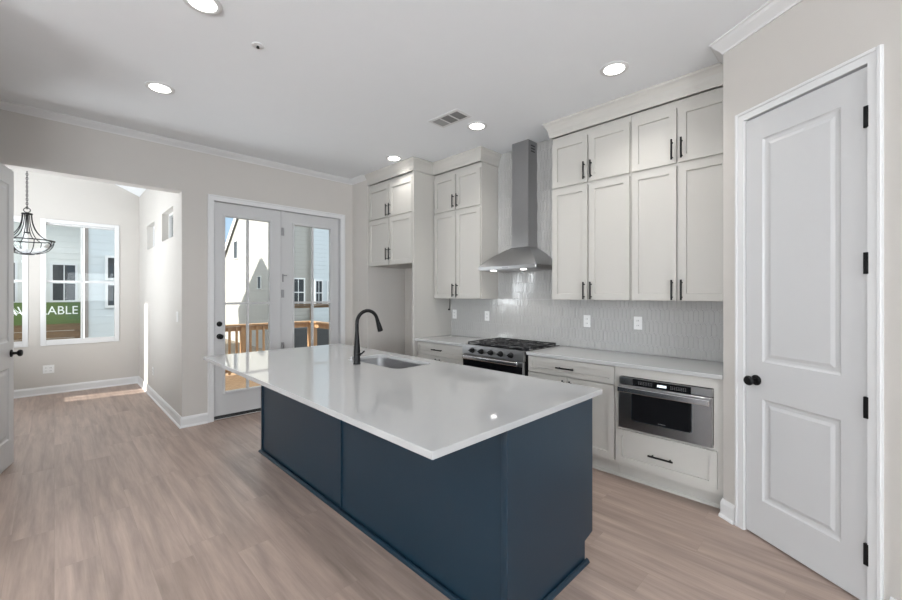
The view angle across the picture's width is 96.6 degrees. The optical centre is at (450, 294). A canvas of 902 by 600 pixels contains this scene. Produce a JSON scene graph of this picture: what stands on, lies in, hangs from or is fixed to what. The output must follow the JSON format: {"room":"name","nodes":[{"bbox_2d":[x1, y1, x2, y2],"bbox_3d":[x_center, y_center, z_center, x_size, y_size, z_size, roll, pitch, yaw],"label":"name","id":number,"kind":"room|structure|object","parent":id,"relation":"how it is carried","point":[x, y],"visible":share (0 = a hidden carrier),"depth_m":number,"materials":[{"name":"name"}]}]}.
{"room":"kitchen","nodes":[
{"label":"kitchen","id":0,"kind":"room"},
{"bbox_2d":[14,183,138,389],"bbox_3d":[-5.945,-0.049,5.787,2.571,2.980,0.150,0,0,-45],"label":"wall","id":1,"kind":"structure","parent":0,"point":[85,362],"depth_m":6.06,"materials":[{"name":"paint"}]},
{"bbox_2d":[14,220,21,281],"bbox_3d":[-6.333,-0.172,5.418,0.860,1.755,0.070,0,0,-45],"label":"window","id":2,"kind":"structure","parent":1,"relation":"in","point":[19,221],"depth_m":5.63,"materials":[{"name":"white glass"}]},
{"bbox_2d":[14,216,27,347],"bbox_3d":[-6.286,-0.174,5.370,0.876,1.830,0.064,0,0,-45],"label":"trim","id":3,"kind":"structure","parent":1,"relation":"attached to","point":[24,343],"depth_m":5.63,"materials":[{"name":"white wood"}]},
{"bbox_2d":[43,365,53,373],"bbox_3d":[-5.815,1.081,5.804,0.118,0.116,0.008,0,0,-45],"label":"power outlet","id":4,"kind":"object","parent":1,"relation":"attached to","point":[47,368],"visible":1,"depth_m":5.80,"materials":[{"name":"white plastic"}]},
{"bbox_2d":[11,169,138,199],"bbox_3d":[-4.911,-1.864,4.740,2.551,0.650,3.075,0,0,-45],"label":"ceiling","id":5,"kind":"structure","parent":1,"relation":"on","point":[34,179],"depth_m":5.97,"materials":[{"name":"paint"}]},
{"bbox_2d":[40,218,118,345],"bbox_3d":[-5.578,-0.174,6.069,0.876,1.830,0.064,0,0,-45],"label":"trim","id":6,"kind":"structure","parent":1,"relation":"attached to","point":[43,342],"depth_m":5.98,"materials":[{"name":"white wood"}]},
{"bbox_2d":[46,223,113,337],"bbox_3d":[-5.625,-0.172,6.117,0.860,1.755,0.070,0,0,-45],"label":"window","id":7,"kind":"structure","parent":1,"relation":"in","point":[54,224],"depth_m":6.10,"materials":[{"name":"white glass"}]},
{"bbox_2d":[115,184,145,196],"bbox_3d":[-4.916,-1.888,4.745,2.571,0.742,3.080,0,0,-45],"label":"ceiling","id":8,"kind":"structure","parent":0,"point":[137,191],"depth_m":6.31,"materials":[{"name":"paint"}]},
{"bbox_2d":[14,171,55,254],"bbox_3d":[-4.866,-1.282,4.611,0.472,1.653,0.472,0,0,41],"label":"pendant light","id":9,"kind":"object","parent":8,"relation":"hanging from","point":[50,243],"visible":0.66,"depth_m":4.63,"materials":[{"name":"black metal"}]},
{"bbox_2d":[139,189,178,413],"bbox_3d":[-3.996,-0.069,5.543,0.140,3.020,2.935,0,0,-45],"label":"wall","id":10,"kind":"structure","parent":0,"point":[158,264],"depth_m":5.27,"materials":[{"name":"paint"}]},
{"bbox_2d":[14,376,207,428],"bbox_3d":[-4.709,1.383,4.716,2.525,0.115,3.111,0,0,-45],"label":"baseboard","id":11,"kind":"structure","parent":10,"relation":"attached to","point":[198,419],"depth_m":5.73,"materials":[{"name":"white wood"}]},
{"bbox_2d":[153,226,154,246],"bbox_3d":[-4.230,-0.834,5.816,0.050,0.350,0.620,0,0,-45],"label":"window","id":12,"kind":"structure","parent":10,"relation":"in","point":[154,226],"depth_m":6.00,"materials":[{"name":"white glass"}]},
{"bbox_2d":[169,212,172,237],"bbox_3d":[-3.394,-0.852,4.969,0.050,0.355,0.680,0,0,-45],"label":"window","id":13,"kind":"structure","parent":10,"relation":"in","point":[170,214],"depth_m":5.17,"materials":[{"name":"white glass"}]},
{"bbox_2d":[0,109,351,416],"bbox_3d":[-4.052,-0.097,3.321,8.900,3.075,0.150,0,0,-45],"label":"wall","id":14,"kind":"structure","parent":0,"point":[29,143],"depth_m":4.39,"materials":[{"name":"paint"}]},
{"bbox_2d":[0,100,365,184],"bbox_3d":[-1.986,-1.607,3.895,3.486,0.055,1.935,0,0,-45],"label":"trim","id":15,"kind":"structure","parent":14,"relation":"attached to","point":[4,105],"depth_m":4.17,"materials":[{"name":"white wood"}]},
{"bbox_2d":[214,410,260,421],"bbox_3d":[-2.170,1.431,5.158,1.588,0.019,0.150,0,0,-45],"label":"trim","id":16,"kind":"structure","parent":14,"relation":"attached to","point":[258,411],"depth_m":4.72,"materials":[{"name":"silver metal"}]},
{"bbox_2d":[214,202,283,418],"bbox_3d":[-2.419,0.181,4.854,0.802,2.481,0.113,0,0,-45],"label":"door","id":17,"kind":"structure","parent":14,"relation":"in","point":[248,399],"depth_m":4.82,"materials":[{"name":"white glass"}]},
{"bbox_2d":[208,194,344,422],"bbox_3d":[-2.157,0.156,5.151,1.718,2.570,0.128,0,0,-45],"label":"trim","id":18,"kind":"structure","parent":14,"relation":"attached to","point":[211,197],"depth_m":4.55,"materials":[{"name":"white wood"}]},
{"bbox_2d":[282,212,338,348],"bbox_3d":[-1.883,0.181,5.415,0.796,2.481,0.067,0,0,-45],"label":"door","id":19,"kind":"structure","parent":14,"relation":"in","point":[291,220],"depth_m":5.42,"materials":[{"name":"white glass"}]},
{"bbox_2d":[352,180,404,354],"bbox_3d":[-1.057,-0.097,5.896,0.649,3.075,0.393,0,0,-45],"label":"wall","id":20,"kind":"structure","parent":0,"point":[381,290],"depth_m":5.70,"materials":[{"name":"paint"}]},
{"bbox_2d":[0,0,768,179],"bbox_3d":[-0.492,-1.694,-0.391,9.050,0.120,10.435,0,0,-45],"label":"ceiling","id":21,"kind":"structure","parent":0,"point":[339,88],"depth_m":2.87,"materials":[{"name":"paint"}]},
{"bbox_2d":[145,81,174,93],"bbox_3d":[-2.300,-1.629,3.177,0.196,0.009,0.196,0,0,-45],"label":"recessed light","id":22,"kind":"object","parent":21,"relation":"in","point":[158,87],"visible":1,"depth_m":3.16,"materials":[{"name":"white plastic"}]},
{"bbox_2d":[183,0,222,14],"bbox_3d":[-1.391,-1.629,2.248,0.196,0.009,0.196,0,0,-45],"label":"recessed light","id":23,"kind":"object","parent":21,"relation":"in","point":[208,7],"visible":1,"depth_m":2.27,"materials":[{"name":"white plastic"}]},
{"bbox_2d":[252,42,263,49],"bbox_3d":[-1.267,-1.625,2.637,0.076,0.017,0.076,0,0,-45],"label":"sprinkler head","id":24,"kind":"object","parent":21,"relation":"attached to","point":[257,45],"visible":1,"depth_m":2.63},
{"bbox_2d":[386,155,401,160],"bbox_3d":[-0.683,-1.629,4.820,0.196,0.009,0.196,0,0,-45],"label":"recessed light","id":25,"kind":"object","parent":21,"relation":"in","point":[392,157],"visible":1,"depth_m":4.80,"materials":[{"name":"white plastic"}]},
{"bbox_2d":[428,109,471,127],"bbox_3d":[-0.014,-1.629,3.732,0.223,0.008,0.377,0,0,-45],"label":"ceiling vent","id":26,"kind":"object","parent":21,"relation":"in","point":[454,116],"visible":1,"depth_m":3.71,"materials":[{"name":"white metal"}]},
{"bbox_2d":[467,122,486,130],"bbox_3d":[0.252,-1.629,3.898,0.196,0.009,0.196,0,0,-45],"label":"recessed light","id":27,"kind":"object","parent":21,"relation":"in","point":[476,126],"visible":1,"depth_m":3.89,"materials":[{"name":"white plastic"}]},
{"bbox_2d":[600,61,628,76],"bbox_3d":[1.182,-1.629,2.909,0.196,0.009,0.196,0,0,-45],"label":"recessed light","id":28,"kind":"object","parent":21,"relation":"in","point":[615,68],"visible":1,"depth_m":2.90,"materials":[{"name":"white plastic"}]},
{"bbox_2d":[0,384,859,599],"bbox_3d":[-1.575,1.491,0.813,8.900,0.100,13.370,0,0,-45],"label":"floor","id":29,"kind":"structure","parent":0,"point":[103,496],"depth_m":2.41,"materials":[{"name":"brown wood"}]},
{"bbox_2d":[258,385,591,599],"bbox_3d":[-0.483,0.999,2.945,0.792,0.885,2.848,0,0,-45],"label":"kitchen island","id":30,"kind":"object","parent":29,"relation":"on","point":[507,515],"visible":0.56,"depth_m":2.02,"materials":[{"name":"blue paint"}]},
{"bbox_2d":[203,344,601,459],"bbox_3d":[-0.629,0.541,2.825,1.275,0.029,2.905,0,0,-45],"label":"island countertop","id":31,"kind":"structure","parent":30,"relation":"on","point":[435,409],"depth_m":2.16,"materials":[{"name":"white stone"}]},
{"bbox_2d":[353,309,382,364],"bbox_3d":[-0.624,0.320,3.098,0.261,0.414,0.099,0,0,-45],"label":"faucet","id":32,"kind":"object","parent":31,"relation":"on","point":[357,354],"visible":1,"depth_m":3.03,"materials":[{"name":"black metal"}]},
{"bbox_2d":[360,358,421,368],"bbox_3d":[-0.493,0.656,3.188,0.370,0.198,0.711,0,0,-45],"label":"sink","id":33,"kind":"object","parent":31,"relation":"in","point":[385,362],"visible":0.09,"depth_m":3.45,"materials":[{"name":"metal"}]},
{"bbox_2d":[412,171,450,356],"bbox_3d":[-0.232,-0.025,5.066,0.633,2.933,0.031,0,0,-45],"label":"panel","id":34,"kind":"object","parent":29,"relation":"on","point":[431,316],"visible":0.34,"depth_m":4.95,"materials":[{"name":"paint"}]},
{"bbox_2d":[417,341,464,364],"bbox_3d":[0.062,0.999,4.765,0.626,0.884,0.805,0,0,-45],"label":"base cabinet","id":35,"kind":"object","parent":29,"relation":"on","point":[433,351],"visible":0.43,"depth_m":4.56,"materials":[{"name":"paint"}]},
{"bbox_2d":[415,335,490,346],"bbox_3d":[0.070,0.541,4.770,0.626,0.029,0.812,0,0,-45],"label":"countertop","id":36,"kind":"structure","parent":35,"relation":"on","point":[456,340],"depth_m":4.69,"materials":[{"name":"white stone"}]},
{"bbox_2d":[462,337,559,375],"bbox_3d":[0.605,0.969,4.171,0.685,0.945,0.774,0,0,-45],"label":"gas range","id":37,"kind":"object","parent":29,"relation":"on","point":[497,354],"visible":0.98,"depth_m":3.96,"materials":[{"name":"black metal"}]},
{"bbox_2d":[467,341,559,351],"bbox_3d":[0.629,0.529,4.194,0.618,0.013,0.774,0,0,-45],"label":"cooktop","id":38,"kind":"object","parent":37,"relation":"in","point":[496,346],"depth_m":4.03,"materials":[{"name":"black metal"}]},
{"bbox_2d":[528,355,619,475],"bbox_3d":[1.190,0.999,3.623,0.626,0.884,0.816,0,0,-45],"label":"base cabinet","id":39,"kind":"object","parent":29,"relation":"on","point":[600,376],"visible":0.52,"depth_m":3.26,"materials":[{"name":"paint"}]},
{"bbox_2d":[526,346,722,379],"bbox_3d":[1.450,0.541,3.372,0.626,0.029,1.530,0,0,-45],"label":"countertop","id":40,"kind":"structure","parent":39,"relation":"on","point":[674,365],"depth_m":3.20,"materials":[{"name":"white stone"}]},
{"bbox_2d":[616,366,722,508],"bbox_3d":[1.726,0.999,3.077,0.635,0.884,0.710,0,0,-45],"label":"base cabinet","id":41,"kind":"object","parent":29,"relation":"on","point":[694,472],"visible":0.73,"depth_m":2.85,"materials":[{"name":"paint"}]},
{"bbox_2d":[617,376,713,447],"bbox_3d":[1.673,0.825,3.038,0.550,0.384,0.618,0,0,-45],"label":"drawer microwave","id":42,"kind":"object","parent":41,"relation":"in","point":[680,412],"visible":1,"depth_m":2.84,"materials":[{"name":"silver metal"}]},
{"bbox_2d":[405,85,722,361],"bbox_3d":[0.963,-0.097,4.419,0.150,3.075,5.335,0,0,-45],"label":"wall","id":43,"kind":"structure","parent":0,"point":[408,272],"depth_m":5.89,"materials":[{"name":"paint"}]},
{"bbox_2d":[369,213,411,268],"bbox_3d":[-0.595,-0.688,5.402,0.666,0.611,0.953,0,0,-45],"label":"upper cabinet","id":44,"kind":"object","parent":43,"relation":"attached to","point":[390,239],"visible":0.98,"depth_m":5.17,"materials":[{"name":"paint"}]},
{"bbox_2d":[369,172,411,221],"bbox_3d":[-0.595,-1.242,5.402,0.666,0.499,0.953,0,0,-45],"label":"upper cabinet","id":45,"kind":"object","parent":43,"relation":"attached to","point":[390,198],"visible":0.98,"depth_m":5.16,"materials":[{"name":"paint"}]},
{"bbox_2d":[434,206,497,298],"bbox_3d":[0.153,-0.471,4.870,0.349,1.044,0.773,0,0,-45],"label":"upper cabinet","id":46,"kind":"object","parent":43,"relation":"attached to","point":[466,239],"visible":1,"depth_m":4.69,"materials":[{"name":"paint"}]},
{"bbox_2d":[434,162,497,215],"bbox_3d":[0.153,-1.242,4.870,0.349,0.499,0.773,0,0,-45],"label":"upper cabinet","id":47,"kind":"object","parent":43,"relation":"attached to","point":[474,185],"visible":0.99,"depth_m":4.69,"materials":[{"name":"paint"}]},
{"bbox_2d":[365,146,501,185],"bbox_3d":[-0.367,-1.563,4.935,1.950,0.140,0.406,0,0,26],"label":"crown molding","id":48,"kind":"structure","parent":47,"relation":"attached to","point":[480,153],"depth_m":4.85,"materials":[{"name":"paint"}]},
{"bbox_2d":[478,139,551,271],"bbox_3d":[0.701,-0.940,4.272,0.408,1.385,0.740,0,0,-45],"label":"range hood","id":49,"kind":"object","parent":43,"relation":"attached to","point":[524,254],"visible":0.98,"depth_m":4.27,"materials":[{"name":"silver metal"}]},
{"bbox_2d":[451,139,722,361],"bbox_3d":[1.106,-0.553,4.161,0.008,2.159,3.136,0,0,-45],"label":"backsplash","id":50,"kind":"structure","parent":43,"relation":"attached to","point":[524,308],"depth_m":4.17,"materials":[{"name":"tile"}]},
{"bbox_2d":[453,310,456,318],"bbox_3d":[0.046,0.256,5.224,0.008,0.116,0.072,0,0,-45],"label":"power outlet","id":51,"kind":"object","parent":50,"relation":"attached to","point":[454,311],"visible":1,"depth_m":5.21,"materials":[{"name":"white plastic"}]},
{"bbox_2d":[485,311,488,320],"bbox_3d":[0.432,0.259,4.832,0.008,0.116,0.072,0,0,-45],"label":"power outlet","id":52,"kind":"object","parent":50,"relation":"attached to","point":[486,312],"visible":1,"depth_m":4.83,"materials":[{"name":"white plastic"}]},
{"bbox_2d":[584,315,590,326],"bbox_3d":[1.328,0.261,3.925,0.008,0.116,0.072,0,0,-45],"label":"power outlet","id":53,"kind":"object","parent":50,"relation":"attached to","point":[587,318],"visible":1,"depth_m":3.92,"materials":[{"name":"white plastic"}]},
{"bbox_2d":[634,316,641,329],"bbox_3d":[1.667,0.256,3.582,0.008,0.116,0.072,0,0,-45],"label":"power outlet","id":54,"kind":"object","parent":50,"relation":"attached to","point":[637,320],"visible":1,"depth_m":3.58,"materials":[{"name":"white plastic"}]},
{"bbox_2d":[552,175,631,300],"bbox_3d":[1.321,-0.471,3.687,0.349,1.044,0.742,0,0,-45],"label":"upper cabinet","id":55,"kind":"object","parent":43,"relation":"attached to","point":[592,222],"visible":0.98,"depth_m":3.56,"materials":[{"name":"paint"}]},
{"bbox_2d":[552,115,631,190],"bbox_3d":[1.321,-1.242,3.687,0.349,0.499,0.742,0,0,-45],"label":"upper cabinet","id":56,"kind":"object","parent":43,"relation":"attached to","point":[602,152],"visible":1,"depth_m":3.56,"materials":[{"name":"paint"}]},
{"bbox_2d":[543,62,722,139],"bbox_3d":[1.539,-1.563,3.450,0.369,0.140,1.504,0,0,-45],"label":"crown molding","id":57,"kind":"structure","parent":56,"relation":"attached to","point":[709,77],"depth_m":3.24,"materials":[{"name":"paint"}]},
{"bbox_2d":[632,156,722,300],"bbox_3d":[1.829,-0.471,3.172,0.349,1.044,0.700,0,0,-45],"label":"upper cabinet","id":58,"kind":"object","parent":43,"relation":"attached to","point":[677,211],"visible":0.94,"depth_m":3.07,"materials":[{"name":"paint"}]},
{"bbox_2d":[632,87,722,174],"bbox_3d":[1.829,-1.242,3.172,0.349,0.499,0.700,0,0,-45],"label":"upper cabinet","id":59,"kind":"object","parent":43,"relation":"attached to","point":[690,129],"visible":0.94,"depth_m":3.07,"materials":[{"name":"paint"}]},
{"bbox_2d":[723,0,901,599],"bbox_3d":[2.014,-0.097,1.898,0.518,3.075,2.304,0,0,1],"label":"wall","id":60,"kind":"structure","parent":0,"point":[813,37],"depth_m":1.97,"materials":[{"name":"paint"}]},
{"bbox_2d":[718,498,734,524],"bbox_3d":[1.771,1.383,2.581,0.049,0.115,0.128,0,0,-11],"label":"baseboard","id":61,"kind":"structure","parent":60,"relation":"attached to","point":[727,509],"depth_m":2.56,"materials":[{"name":"white wood"}]},
{"bbox_2d":[709,0,802,63],"bbox_3d":[1.905,-1.595,1.761,0.237,0.078,2.084,0,0,-6],"label":"trim","id":62,"kind":"structure","parent":60,"relation":"attached to","point":[771,10],"depth_m":2.38,"materials":[{"name":"white wood"}]},
{"bbox_2d":[743,67,867,599],"bbox_3d":[1.845,0.189,2.144,0.107,2.480,0.628,0,0,-11],"label":"door","id":63,"kind":"structure","parent":60,"relation":"in","point":[805,380],"depth_m":2.09,"materials":[{"name":"white wood"}]},
{"bbox_2d":[735,44,883,599],"bbox_3d":[1.903,0.164,2.159,0.128,2.555,0.736,0,0,-11],"label":"trim","id":64,"kind":"structure","parent":60,"relation":"attached to","point":[873,59],"depth_m":1.83,"materials":[{"name":"white wood"}]},
{"bbox_3d":[-3.270,-0.097,2.628,0.120,3.075,1.935,0,0,-45],"label":"wall","id":65,"kind":"structure","parent":0,"visible":0},
{"bbox_2d":[0,163,22,473],"bbox_3d":[-3.514,0.190,3.106,0.179,2.478,0.795,0,0,-38],"label":"door","id":66,"kind":"structure","parent":65,"relation":"in","point":[7,353],"depth_m":3.32,"materials":[{"name":"white wood"}]},
{"label":"outside","id":67,"kind":"structure","parent":0,"visible":0},
{"bbox_2d":[225,373,259,390],"bbox_3d":[-3.021,1.581,6.889,3.120,0.040,3.450,0,0,-45],"label":"floor","id":68,"kind":"structure","parent":67,"point":[233,381],"depth_m":7.12,"materials":[{"name":"brown wood"}]},
{"bbox_2d":[225,321,310,374],"bbox_3d":[-4.069,1.071,7.857,2.890,0.980,0.140,0,0,-45],"label":"deck railing","id":69,"kind":"object","parent":68,"relation":"on","point":[252,326],"visible":0.24,"depth_m":7.90,"materials":[{"name":"brown wood"}]},
{"bbox_2d":[310,321,328,345],"bbox_3d":[-2.005,1.071,7.724,0.140,0.980,2.850,0,0,-45],"label":"deck railing","id":70,"kind":"object","parent":68,"relation":"on","point":[317,324],"visible":0.18,"depth_m":8.54,"materials":[{"name":"brown wood"}]},
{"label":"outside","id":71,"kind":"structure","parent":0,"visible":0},
{"bbox_2d":[225,339,261,373],"bbox_3d":[-22.849,2.191,37.376,100.000,0.001,74.700,0,0,-45],"label":"ground","id":72,"kind":"structure","parent":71,"point":[226,340],"depth_m":16.27,"materials":[{"name":"soil"}]},
{"bbox_2d":[14,222,80,338],"bbox_3d":[-15.318,-1.081,9.750,10.300,6.544,5.748,0,0,-45],"label":"house","id":73,"kind":"structure","parent":72,"relation":"on","point":[63,261],"depth_m":10.89,"materials":[{"name":"white"}]},
{"bbox_2d":[14,323,80,341],"bbox_3d":[-11.382,1.196,8.696,5.020,1.990,0.130,0,0,-45],"label":"fence","id":74,"kind":"object","parent":72,"relation":"on","point":[53,331],"visible":0.04,"depth_m":10.10,"materials":[{"name":"brown wood"}]},
{"bbox_2d":[14,302,80,325],"bbox_3d":[-10.434,0.469,9.508,2.510,0.545,0.031,0,0,-45],"label":"banner","id":75,"kind":"object","parent":74,"relation":"attached to","point":[56,312],"visible":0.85,"depth_m":10.09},
{"bbox_2d":[83,228,113,337],"bbox_3d":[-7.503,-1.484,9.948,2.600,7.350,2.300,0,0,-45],"label":"house","id":76,"kind":"structure","parent":72,"relation":"on","point":[98,244],"depth_m":8.67,"materials":[{"name":"blue"}]},
{"bbox_2d":[225,218,310,347],"bbox_3d":[-7.765,-1.883,20.746,6.300,8.148,10.665,0,0,-45],"label":"house","id":77,"kind":"structure","parent":72,"relation":"on","point":[235,245],"depth_m":16.84,"materials":[{"name":"beige"}]},
{"bbox_2d":[265,327,328,350],"bbox_3d":[-4.348,1.616,14.011,3.700,1.050,1.150,0,0,-45],"label":"platform","id":78,"kind":"object","parent":72,"relation":"on","point":[300,334],"visible":0.07,"depth_m":12.98,"materials":[{"name":"grey"}]},
{"bbox_2d":[294,304,328,320],"bbox_3d":[-4.013,0.701,13.744,3.340,0.780,0.140,0,0,-45],"label":"porch railing","id":79,"kind":"object","parent":78,"relation":"on","point":[298,305],"visible":0.04,"depth_m":13.15,"materials":[{"name":"brown wood"}]},
{"bbox_2d":[314,228,328,321],"bbox_3d":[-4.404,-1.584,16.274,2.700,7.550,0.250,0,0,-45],"label":"house","id":80,"kind":"structure","parent":72,"relation":"on","point":[321,236],"depth_m":15.57,"materials":[{"name":"blue"}]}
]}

